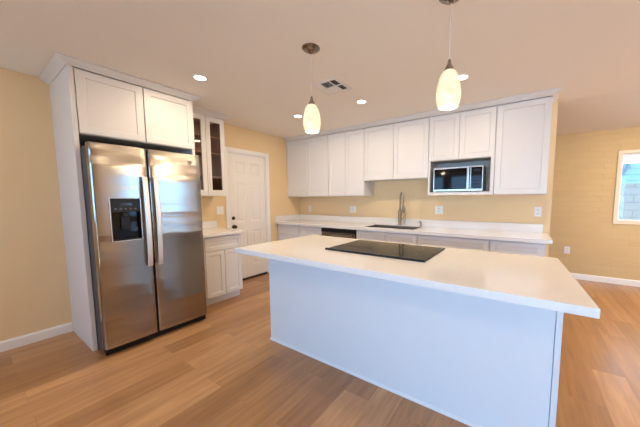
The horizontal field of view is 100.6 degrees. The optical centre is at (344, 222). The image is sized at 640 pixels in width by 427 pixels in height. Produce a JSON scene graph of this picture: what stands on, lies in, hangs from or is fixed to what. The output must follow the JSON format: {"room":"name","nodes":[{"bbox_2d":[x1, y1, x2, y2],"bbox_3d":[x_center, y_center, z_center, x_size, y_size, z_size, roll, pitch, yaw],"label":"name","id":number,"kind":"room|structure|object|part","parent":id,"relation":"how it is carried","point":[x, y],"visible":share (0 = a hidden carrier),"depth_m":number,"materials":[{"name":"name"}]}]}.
{"room":"kitchen","nodes":[
{"label":"kitchen","id":0,"kind":"room"},
{"bbox_2d":[0,67,299,340],"bbox_3d":[-2.254,-0.199,3.501,0.150,2.453,8.323,3,6,34],"label":"wall","id":1,"kind":"structure","parent":0,"point":[34,286],"depth_m":2.45,"materials":[{"name":"paint"}]},
{"bbox_2d":[0,322,72,351],"bbox_3d":[-3.590,1.171,1.465,0.015,0.092,2.959,3,6,34],"label":"baseboard","id":2,"kind":"structure","parent":1,"relation":"attached to","point":[12,343],"depth_m":2.48,"materials":[{"name":"white paint"}]},
{"bbox_2d":[202,220,216,228],"bbox_3d":[-2.058,0.049,3.660,0.020,0.102,0.600,3,6,34],"label":"backsplash","id":3,"kind":"structure","parent":1,"relation":"attached to","point":[206,224],"depth_m":3.81,"materials":[{"name":"stone"}]},
{"bbox_2d":[193,106,230,195],"bbox_3d":[-1.894,-0.887,3.494,0.390,1.080,0.648,3,6,34],"label":"upper cabinet","id":4,"kind":"object","parent":1,"relation":"attached to","point":[209,141],"visible":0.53,"depth_m":3.56,"materials":[{"name":"white paint"}]},
{"bbox_3d":[-1.864,-0.846,3.321,0.018,1.023,0.255,3,6,34],"label":"door","id":5,"kind":"part","parent":4,"relation":"part of","materials":[{"name":"white paint"}]},
{"bbox_2d":[194,133,219,141],"bbox_3d":[-1.933,-1.126,3.499,0.280,0.018,0.472,3,6,34],"label":"shelf","id":6,"kind":"object","parent":4,"relation":"attached to","point":[197,137],"depth_m":3.56,"materials":[{"name":"brown wood"}]},
{"bbox_2d":[195,150,219,156],"bbox_3d":[-1.932,-0.917,3.518,0.280,0.018,0.472,3,6,34],"label":"shelf","id":7,"kind":"object","parent":4,"relation":"attached to","point":[197,152],"depth_m":3.58,"materials":[{"name":"brown wood"}]},
{"bbox_2d":[200,175,220,178],"bbox_3d":[-1.931,-0.608,3.545,0.280,0.018,0.472,3,6,34],"label":"shelf","id":8,"kind":"object","parent":4,"relation":"attached to","point":[201,176],"depth_m":3.62,"materials":[{"name":"brown wood"}]},
{"bbox_3d":[-1.877,-1.403,3.476,0.390,0.050,0.580,3,6,34],"label":"crown molding","id":9,"kind":"part","parent":4,"relation":"part of","materials":[{"name":"white paint"}]},
{"bbox_3d":[-1.719,-0.866,3.536,0.018,1.023,0.254,3,6,34],"label":"door","id":10,"kind":"part","parent":4,"relation":"part of","materials":[{"name":"white paint"}]},
{"bbox_2d":[216,207,223,214],"bbox_3d":[-1.859,-0.173,3.949,0.010,0.116,0.115,3,6,34],"label":"light switch","id":11,"kind":"object","parent":1,"relation":"attached to","point":[219,210],"visible":1,"depth_m":3.94,"materials":[{"name":"white plastic"}]},
{"bbox_2d":[225,146,270,279],"bbox_3d":[-1.612,-0.112,4.409,0.197,2.115,0.847,3,6,34],"label":"door","id":12,"kind":"structure","parent":1,"relation":"in","point":[247,198],"depth_m":4.39,"materials":[{"name":"white paint"}]},
{"bbox_2d":[0,0,639,140],"bbox_3d":[1.126,-1.306,1.125,8.300,0.150,8.323,3,6,34],"label":"ceiling","id":13,"kind":"structure","parent":0,"point":[393,55],"depth_m":1.98,"materials":[{"name":"beige paint"}]},
{"bbox_2d":[191,74,207,80],"bbox_3d":[-1.342,-1.336,2.455,0.140,0.008,0.140,3,6,34],"label":"recessed light","id":14,"kind":"object","parent":13,"relation":"in","point":[198,77],"visible":1,"depth_m":2.44,"materials":[{"name":"white plastic"}]},
{"bbox_2d":[293,114,302,117],"bbox_3d":[-0.636,-1.440,3.606,0.140,0.008,0.140,3,6,34],"label":"recessed light","id":15,"kind":"object","parent":13,"relation":"in","point":[295,115],"visible":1,"depth_m":3.60,"materials":[{"name":"white plastic"}]},
{"bbox_2d":[302,43,320,133],"bbox_3d":[-0.252,-0.997,2.007,0.134,0.611,0.134,3,6,34],"label":"pendant light","id":16,"kind":"object","parent":13,"relation":"hanging from","point":[311,119],"visible":1,"depth_m":1.98,"materials":[{"name":"white glass"}]},
{"bbox_3d":[-0.252,-0.793,2.025,0.134,0.201,0.134,3,6,34],"label":"lamp shade","id":17,"kind":"part","parent":16,"relation":"part of","materials":[{"name":"white glass"}]},
{"bbox_2d":[310,77,351,94],"bbox_3d":[-0.132,-1.357,2.661,0.300,0.010,0.300,3,6,34],"label":"ceiling vent","id":18,"kind":"object","parent":13,"relation":"in","point":[330,86],"visible":0.99,"depth_m":2.65,"materials":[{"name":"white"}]},
{"bbox_2d":[355,99,366,103],"bbox_3d":[0.194,-1.396,3.076,0.140,0.008,0.140,3,6,34],"label":"recessed light","id":19,"kind":"object","parent":13,"relation":"in","point":[360,101],"visible":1,"depth_m":3.06,"materials":[{"name":"white plastic"}]},
{"bbox_2d":[436,0,460,110],"bbox_3d":[0.591,-0.958,1.491,0.134,0.604,0.134,3,6,34],"label":"pendant light","id":20,"kind":"object","parent":13,"relation":"hanging from","point":[448,93],"visible":1,"depth_m":1.47,"materials":[{"name":"white glass"}]},
{"bbox_3d":[0.591,-0.757,1.509,0.134,0.201,0.134,3,6,34],"label":"lamp shade","id":21,"kind":"part","parent":20,"relation":"part of","materials":[{"name":"white glass"}]},
{"bbox_3d":[0.590,-1.062,1.482,0.004,0.309,0.004,3,6,34],"label":"cord","id":22,"kind":"part","parent":20,"relation":"part of","materials":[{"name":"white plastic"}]},
{"bbox_2d":[459,74,469,80],"bbox_3d":[1.090,-1.345,2.463,0.140,0.008,0.140,3,6,34],"label":"recessed light","id":23,"kind":"object","parent":13,"relation":"in","point":[462,77],"visible":0.72,"depth_m":2.44,"materials":[{"name":"white plastic"}]},
{"bbox_2d":[0,273,639,426],"bbox_3d":[1.135,1.271,1.353,8.300,0.120,8.323,3,6,34],"label":"floor","id":24,"kind":"structure","parent":0,"point":[224,368],"depth_m":1.94,"materials":[{"name":"brown wood"}]},
{"bbox_2d":[38,52,200,350],"bbox_3d":[-2.196,-0.135,2.786,0.742,2.452,1.096,3,6,34],"label":"tall cabinet","id":25,"kind":"object","parent":24,"relation":"on","point":[86,106],"visible":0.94,"depth_m":2.39,"materials":[{"name":"white paint"}]},
{"bbox_3d":[-2.484,-0.076,2.419,0.679,2.401,0.032,3,6,34],"label":"panel","id":26,"kind":"part","parent":25,"relation":"part of","materials":[{"name":"white paint"}]},
{"bbox_3d":[-2.071,-1.014,2.363,0.019,0.511,0.463,3,6,34],"label":"door","id":27,"kind":"part","parent":25,"relation":"part of","materials":[{"name":"white paint"}]},
{"bbox_3d":[-2.201,-1.331,2.680,0.742,0.050,1.096,3,6,34],"label":"crown molding","id":28,"kind":"part","parent":25,"relation":"part of","materials":[{"name":"white paint"}]},
{"bbox_3d":[-1.808,-1.049,2.746,0.019,0.511,0.452,3,6,34],"label":"door","id":29,"kind":"part","parent":25,"relation":"part of","materials":[{"name":"white paint"}]},
{"bbox_3d":[-1.961,-0.147,3.194,0.679,2.401,0.030,3,6,34],"label":"panel","id":30,"kind":"part","parent":25,"relation":"part of","materials":[{"name":"white paint"}]},
{"bbox_2d":[80,141,206,355],"bbox_3d":[-2.100,0.199,2.731,0.937,1.786,0.871,3,6,34],"label":"refrigerator","id":31,"kind":"object","parent":24,"relation":"on","point":[143,207],"visible":1,"depth_m":2.39,"materials":[{"name":"grey metal"}]},
{"bbox_3d":[-1.923,0.208,2.323,0.069,1.718,0.393,3,6,34],"label":"freezer door","id":32,"kind":"part","parent":31,"relation":"part of","materials":[{"name":"silver metal"}]},
{"bbox_3d":[-1.906,-0.146,2.294,0.046,0.113,0.202,3,6,34],"label":"control panel","id":33,"kind":"part","parent":31,"relation":"part of","materials":[{"name":"black plastic"}]},
{"bbox_3d":[-1.775,-0.001,2.392,0.040,0.810,0.041,3,6,34],"label":"handle","id":34,"kind":"part","parent":31,"relation":"part of","materials":[{"name":"silver metal"}]},
{"bbox_3d":[-1.729,-0.007,2.461,0.040,0.810,0.041,3,6,34],"label":"handle","id":35,"kind":"part","parent":31,"relation":"part of","materials":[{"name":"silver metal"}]},
{"bbox_3d":[-1.679,0.175,2.686,0.069,1.718,0.472,3,6,34],"label":"door","id":36,"kind":"part","parent":31,"relation":"part of","materials":[{"name":"silver metal"}]},
{"bbox_2d":[203,233,242,305],"bbox_3d":[-1.814,0.589,3.539,0.609,0.873,0.590,3,6,34],"label":"base cabinet","id":37,"kind":"object","parent":24,"relation":"on","point":[223,265],"visible":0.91,"depth_m":3.38,"materials":[{"name":"white paint"}]},
{"bbox_3d":[-1.613,0.650,3.314,0.019,0.575,0.242,3,6,34],"label":"door","id":38,"kind":"part","parent":37,"relation":"part of","materials":[{"name":"white paint"}]},
{"bbox_3d":[-1.546,0.261,3.382,0.019,0.166,0.489,3,6,34],"label":"drawer","id":39,"kind":"part","parent":37,"relation":"part of","materials":[{"name":"white paint"}]},
{"bbox_2d":[202,220,243,237],"bbox_3d":[-1.794,0.083,3.492,0.649,0.142,0.610,3,6,34],"label":"countertop","id":40,"kind":"structure","parent":37,"relation":"on","point":[210,229],"depth_m":3.52,"materials":[{"name":"stone"}]},
{"bbox_3d":[-1.475,0.631,3.519,0.019,0.575,0.240,3,6,34],"label":"door","id":41,"kind":"part","parent":37,"relation":"part of","materials":[{"name":"white paint"}]},
{"bbox_2d":[277,224,322,240],"bbox_3d":[-0.644,0.467,4.875,1.060,0.873,0.609,3,6,34],"label":"base cabinet","id":42,"kind":"object","parent":24,"relation":"on","point":[284,231],"visible":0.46,"depth_m":4.63,"materials":[{"name":"white paint"}]},
{"bbox_3d":[-1.006,0.140,4.732,0.519,0.166,0.019,3,6,34],"label":"drawer","id":43,"kind":"part","parent":42,"relation":"part of","materials":[{"name":"white paint"}]},
{"bbox_3d":[-1.005,0.519,4.766,0.519,0.575,0.019,3,6,34],"label":"door","id":44,"kind":"part","parent":42,"relation":"part of","materials":[{"name":"white paint"}]},
{"bbox_3d":[-0.580,0.164,4.447,0.492,0.166,0.019,3,6,34],"label":"drawer","id":45,"kind":"part","parent":42,"relation":"part of","materials":[{"name":"white paint"}]},
{"bbox_2d":[275,214,552,243],"bbox_3d":[0.569,0.030,3.994,4.012,0.142,0.649,3,6,34],"label":"countertop","id":46,"kind":"structure","parent":42,"relation":"on","point":[519,232],"depth_m":3.62,"materials":[{"name":"stone"}]},
{"bbox_2d":[365,225,420,229],"bbox_3d":[0.707,0.191,3.902,0.758,0.240,0.393,3,6,34],"label":"sink","id":47,"kind":"object","parent":46,"relation":"in","point":[377,226],"visible":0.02,"depth_m":4.07,"materials":[{"name":"grey metal"}]},
{"bbox_2d":[398,192,405,225],"bbox_3d":[0.859,-0.201,4.011,0.122,0.518,0.190,2,5,20],"label":"kitchen faucet","id":48,"kind":"object","parent":46,"relation":"on","point":[400,211],"visible":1,"depth_m":4.06,"materials":[{"name":"silver metal"}]},
{"bbox_2d":[321,227,355,238],"bbox_3d":[0.046,0.513,4.370,0.646,0.866,0.645,3,6,34],"label":"dishwasher","id":49,"kind":"object","parent":24,"relation":"on","point":[333,232],"visible":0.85,"depth_m":4.07,"materials":[{"name":"black plastic"}]},
{"bbox_3d":[-0.123,0.197,4.090,0.546,0.025,0.040,3,6,34],"label":"handle","id":50,"kind":"part","parent":49,"relation":"part of","materials":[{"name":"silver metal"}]},
{"bbox_3d":[-0.099,0.515,4.153,0.622,0.700,0.044,3,6,34],"label":"door","id":51,"kind":"part","parent":49,"relation":"part of","materials":[{"name":"silver metal"}]},
{"bbox_2d":[356,230,417,244],"bbox_3d":[0.722,0.543,3.962,0.926,0.873,0.609,3,6,34],"label":"base cabinet","id":52,"kind":"object","parent":24,"relation":"on","point":[405,238],"visible":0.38,"depth_m":3.65,"materials":[{"name":"white paint"}]},
{"bbox_3d":[0.366,0.216,3.816,0.451,0.166,0.019,3,6,34],"label":"drawer","id":53,"kind":"part","parent":52,"relation":"part of","materials":[{"name":"white paint"}]},
{"bbox_3d":[0.747,0.238,3.561,0.451,0.166,0.019,3,6,34],"label":"drawer","id":54,"kind":"part","parent":52,"relation":"part of","materials":[{"name":"white paint"}]},
{"bbox_2d":[269,259,563,426],"bbox_3d":[0.360,0.703,2.170,2.127,0.873,0.683,3,6,34],"label":"base cabinet","id":55,"kind":"object","parent":24,"relation":"on","point":[473,361],"visible":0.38,"depth_m":1.67,"materials":[{"name":"white paint"}]},
{"bbox_3d":[0.164,1.153,1.939,2.095,0.018,0.014,3,6,34],"label":"shoe molding","id":56,"kind":"part","parent":55,"relation":"part of","materials":[{"name":"white paint"}]},
{"bbox_2d":[235,235,599,318],"bbox_3d":[0.290,0.256,2.034,2.275,0.040,0.994,3,6,34],"label":"countertop","id":57,"kind":"structure","parent":55,"relation":"on","point":[527,280],"depth_m":1.55,"materials":[{"name":"stone"}]},
{"bbox_2d":[325,240,444,262],"bbox_3d":[0.331,0.216,2.170,0.818,0.015,0.550,3,6,34],"label":"cooktop","id":58,"kind":"object","parent":57,"relation":"in","point":[417,253],"visible":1,"depth_m":2.10,"materials":[{"name":"black glass"}]},
{"bbox_3d":[1.052,0.776,1.323,0.026,0.873,0.022,3,6,34],"label":"corner post","id":59,"kind":"part","parent":55,"relation":"part of","materials":[{"name":"white paint"}]},
{"bbox_2d":[418,234,489,251],"bbox_3d":[1.449,0.584,3.476,0.822,0.873,0.609,3,6,34],"label":"base cabinet","id":60,"kind":"object","parent":24,"relation":"on","point":[427,240],"visible":0.21,"depth_m":3.17,"materials":[{"name":"white paint"}]},
{"bbox_2d":[490,240,545,256],"bbox_3d":[2.000,0.614,3.108,0.500,0.873,0.609,3,6,34],"label":"base cabinet","id":61,"kind":"object","parent":24,"relation":"on","point":[500,246],"visible":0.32,"depth_m":2.82,"materials":[{"name":"white paint"}]},
{"bbox_2d":[299,99,558,256],"bbox_3d":[0.793,-0.279,4.287,4.032,2.453,0.130,3,6,34],"label":"wall","id":62,"kind":"structure","parent":0,"point":[384,203],"depth_m":3.81,"materials":[{"name":"paint"}]},
{"bbox_2d":[286,135,328,196],"bbox_3d":[-0.601,-0.989,4.884,0.985,1.028,0.327,3,6,34],"label":"upper cabinet","id":63,"kind":"object","parent":62,"relation":"attached to","point":[307,159],"visible":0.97,"depth_m":4.73,"materials":[{"name":"white paint"}]},
{"bbox_3d":[-0.883,-0.986,4.888,0.504,1.013,0.019,3,6,34],"label":"door","id":64,"kind":"part","parent":63,"relation":"part of","materials":[{"name":"white paint"}]},
{"bbox_3d":[-0.475,-0.963,4.615,0.466,1.013,0.019,3,6,34],"label":"door","id":65,"kind":"part","parent":63,"relation":"part of","materials":[{"name":"white paint"}]},
{"bbox_2d":[328,129,373,195],"bbox_3d":[0.098,-0.950,4.417,0.696,1.028,0.327,3,6,34],"label":"upper cabinet","id":66,"kind":"object","parent":62,"relation":"attached to","point":[345,149],"visible":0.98,"depth_m":4.27,"materials":[{"name":"white paint"}]},
{"bbox_3d":[-0.132,-0.944,4.386,0.338,1.013,0.019,3,6,34],"label":"door","id":67,"kind":"part","parent":66,"relation":"part of","materials":[{"name":"white paint"}]},
{"bbox_3d":[0.156,-0.928,4.194,0.343,1.013,0.019,3,6,34],"label":"door","id":68,"kind":"part","parent":66,"relation":"part of","materials":[{"name":"white paint"}]},
{"bbox_2d":[350,206,355,212],"bbox_3d":[0.141,-0.221,4.647,0.115,0.116,0.009,3,6,34],"label":"wall outlet","id":69,"kind":"object","parent":62,"relation":"attached to","point":[352,208],"visible":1,"depth_m":4.64,"materials":[{"name":"white plastic"}]},
{"bbox_2d":[364,117,429,181],"bbox_3d":[0.799,-1.027,3.938,0.987,0.795,0.327,3,6,34],"label":"upper cabinet","id":70,"kind":"object","parent":62,"relation":"attached to","point":[396,151],"visible":0.98,"depth_m":3.78,"materials":[{"name":"white paint"}]},
{"bbox_3d":[0.506,-1.025,3.950,0.478,0.780,0.019,3,6,34],"label":"door","id":71,"kind":"part","parent":70,"relation":"part of","materials":[{"name":"white paint"}]},
{"bbox_3d":[0.914,-1.002,3.677,0.494,0.780,0.019,3,6,34],"label":"door","id":72,"kind":"part","parent":70,"relation":"part of","materials":[{"name":"white paint"}]},
{"bbox_2d":[275,214,542,232],"bbox_3d":[0.548,0.009,4.006,3.962,0.102,0.649,3,6,34],"label":"backsplash","id":73,"kind":"structure","parent":62,"relation":"attached to","point":[520,227],"depth_m":3.90,"materials":[{"name":"stone"}]},
{"bbox_2d":[283,87,561,141],"bbox_3d":[0.642,-1.455,3.967,4.026,0.050,0.390,3,6,34],"label":"crown molding","id":74,"kind":"structure","parent":62,"relation":"attached to","point":[555,92],"depth_m":3.36,"materials":[{"name":"white paint"}]},
{"bbox_2d":[435,206,442,213],"bbox_3d":[1.362,-0.175,3.830,0.115,0.116,0.009,3,6,34],"label":"wall outlet","id":75,"kind":"object","parent":62,"relation":"attached to","point":[438,209],"visible":1,"depth_m":3.83,"materials":[{"name":"white plastic"}]},
{"bbox_2d":[428,106,496,194],"bbox_3d":[1.533,-0.870,3.458,0.776,1.028,0.327,3,6,34],"label":"upper cabinet","id":76,"kind":"object","parent":62,"relation":"attached to","point":[466,137],"visible":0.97,"depth_m":3.31,"materials":[{"name":"white paint"}]},
{"bbox_3d":[1.282,-1.088,3.421,0.371,0.565,0.019,3,6,34],"label":"door","id":77,"kind":"part","parent":76,"relation":"part of","materials":[{"name":"white paint"}]},
{"bbox_2d":[433,165,485,191],"bbox_3d":[1.499,-0.553,3.470,0.590,0.315,0.345,3,6,34],"label":"microwave","id":78,"kind":"object","parent":76,"relation":"in","point":[462,178],"visible":0.93,"depth_m":3.35,"materials":[{"name":"grey plastic"}]},
{"bbox_3d":[1.372,-0.550,3.401,0.455,0.307,0.023,3,6,34],"label":"door","id":79,"kind":"part","parent":78,"relation":"part of","materials":[{"name":"black glass"}]},
{"bbox_3d":[1.522,-0.543,3.269,0.028,0.270,0.036,3,6,34],"label":"handle","id":80,"kind":"part","parent":78,"relation":"part of","materials":[{"name":"silver metal"}]},
{"bbox_3d":[1.617,-0.537,3.237,0.134,0.307,0.023,3,6,34],"label":"control panel","id":81,"kind":"part","parent":78,"relation":"part of","materials":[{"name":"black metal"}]},
{"bbox_3d":[1.604,-1.071,3.206,0.388,0.565,0.019,3,6,34],"label":"door","id":82,"kind":"part","parent":76,"relation":"part of","materials":[{"name":"white paint"}]},
{"bbox_2d":[493,96,552,194],"bbox_3d":[2.068,-0.840,3.101,0.509,1.028,0.327,3,6,34],"label":"upper cabinet","id":83,"kind":"object","parent":62,"relation":"attached to","point":[523,129],"visible":1,"depth_m":2.96,"materials":[{"name":"white paint"}]},
{"bbox_2d":[534,207,541,216],"bbox_3d":[2.324,-0.125,3.186,0.072,0.116,0.009,3,6,34],"label":"wall outlet","id":84,"kind":"object","parent":62,"relation":"attached to","point":[537,210],"visible":1,"depth_m":3.18,"materials":[{"name":"white plastic"}]},
{"bbox_2d":[548,127,639,280],"bbox_3d":[3.406,-0.317,4.620,8.000,2.453,0.150,3,6,34],"label":"wall","id":85,"kind":"structure","parent":0,"point":[585,164],"depth_m":4.19,"materials":[{"name":"paint"}]},
{"bbox_2d":[564,246,569,253],"bbox_3d":[3.694,0.465,4.401,0.072,0.116,0.009,3,6,34],"label":"wall outlet","id":86,"kind":"object","parent":85,"relation":"attached to","point":[566,249],"visible":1,"depth_m":4.40,"materials":[{"name":"white plastic"}]},
{"bbox_2d":[571,273,639,286],"bbox_3d":[3.364,0.865,4.655,7.998,0.092,0.015,3,6,34],"label":"baseboard","id":87,"kind":"structure","parent":85,"relation":"attached to","point":[620,281],"depth_m":4.15,"materials":[{"name":"white paint"}]},
{"bbox_2d":[612,149,639,224],"bbox_3d":[5.202,-0.467,3.371,2.535,1.100,0.134,3,6,34],"label":"window","id":88,"kind":"structure","parent":85,"relation":"in","point":[621,154],"depth_m":4.00,"materials":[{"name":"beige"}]},
{"bbox_2d":[556,89,639,134],"bbox_3d":[2.917,-1.431,3.795,7.998,0.106,1.590,3,6,34],"label":"ceiling","id":89,"kind":"structure","parent":0,"point":[619,110],"depth_m":3.41,"materials":[{"name":"beige paint"}]},
{"label":"outside","id":90,"kind":"structure","parent":0,"visible":0},
{"bbox_3d":[1.296,1.330,1.599,36.000,0.039,36.000,3,6,34],"label":"ground","id":91,"kind":"structure","parent":90,"visible":0},
{"bbox_2d":[618,183,639,219],"bbox_3d":[8.406,-0.087,6.718,14.000,1.830,0.200,3,6,34],"label":"fence","id":92,"kind":"object","parent":91,"relation":"on","point":[629,206],"visible":0.02,"depth_m":7.09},
{"bbox_2d":[621,163,639,183],"bbox_3d":[13.768,-1.350,11.033,14.800,3.550,5.900,3,6,34],"label":"neighbouring building","id":93,"kind":"structure","parent":91,"relation":"on","point":[630,173],"depth_m":10.00,"materials":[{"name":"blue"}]},
{"bbox_2d":[623,155,639,163],"bbox_3d":[5.858,-0.235,4.693,7.000,2.500,2.630,3,6,34],"label":"patio cover","id":94,"kind":"object","parent":91,"relation":"on","point":[632,159],"depth_m":5.82,"materials":[{"name":"white"}]}
]}

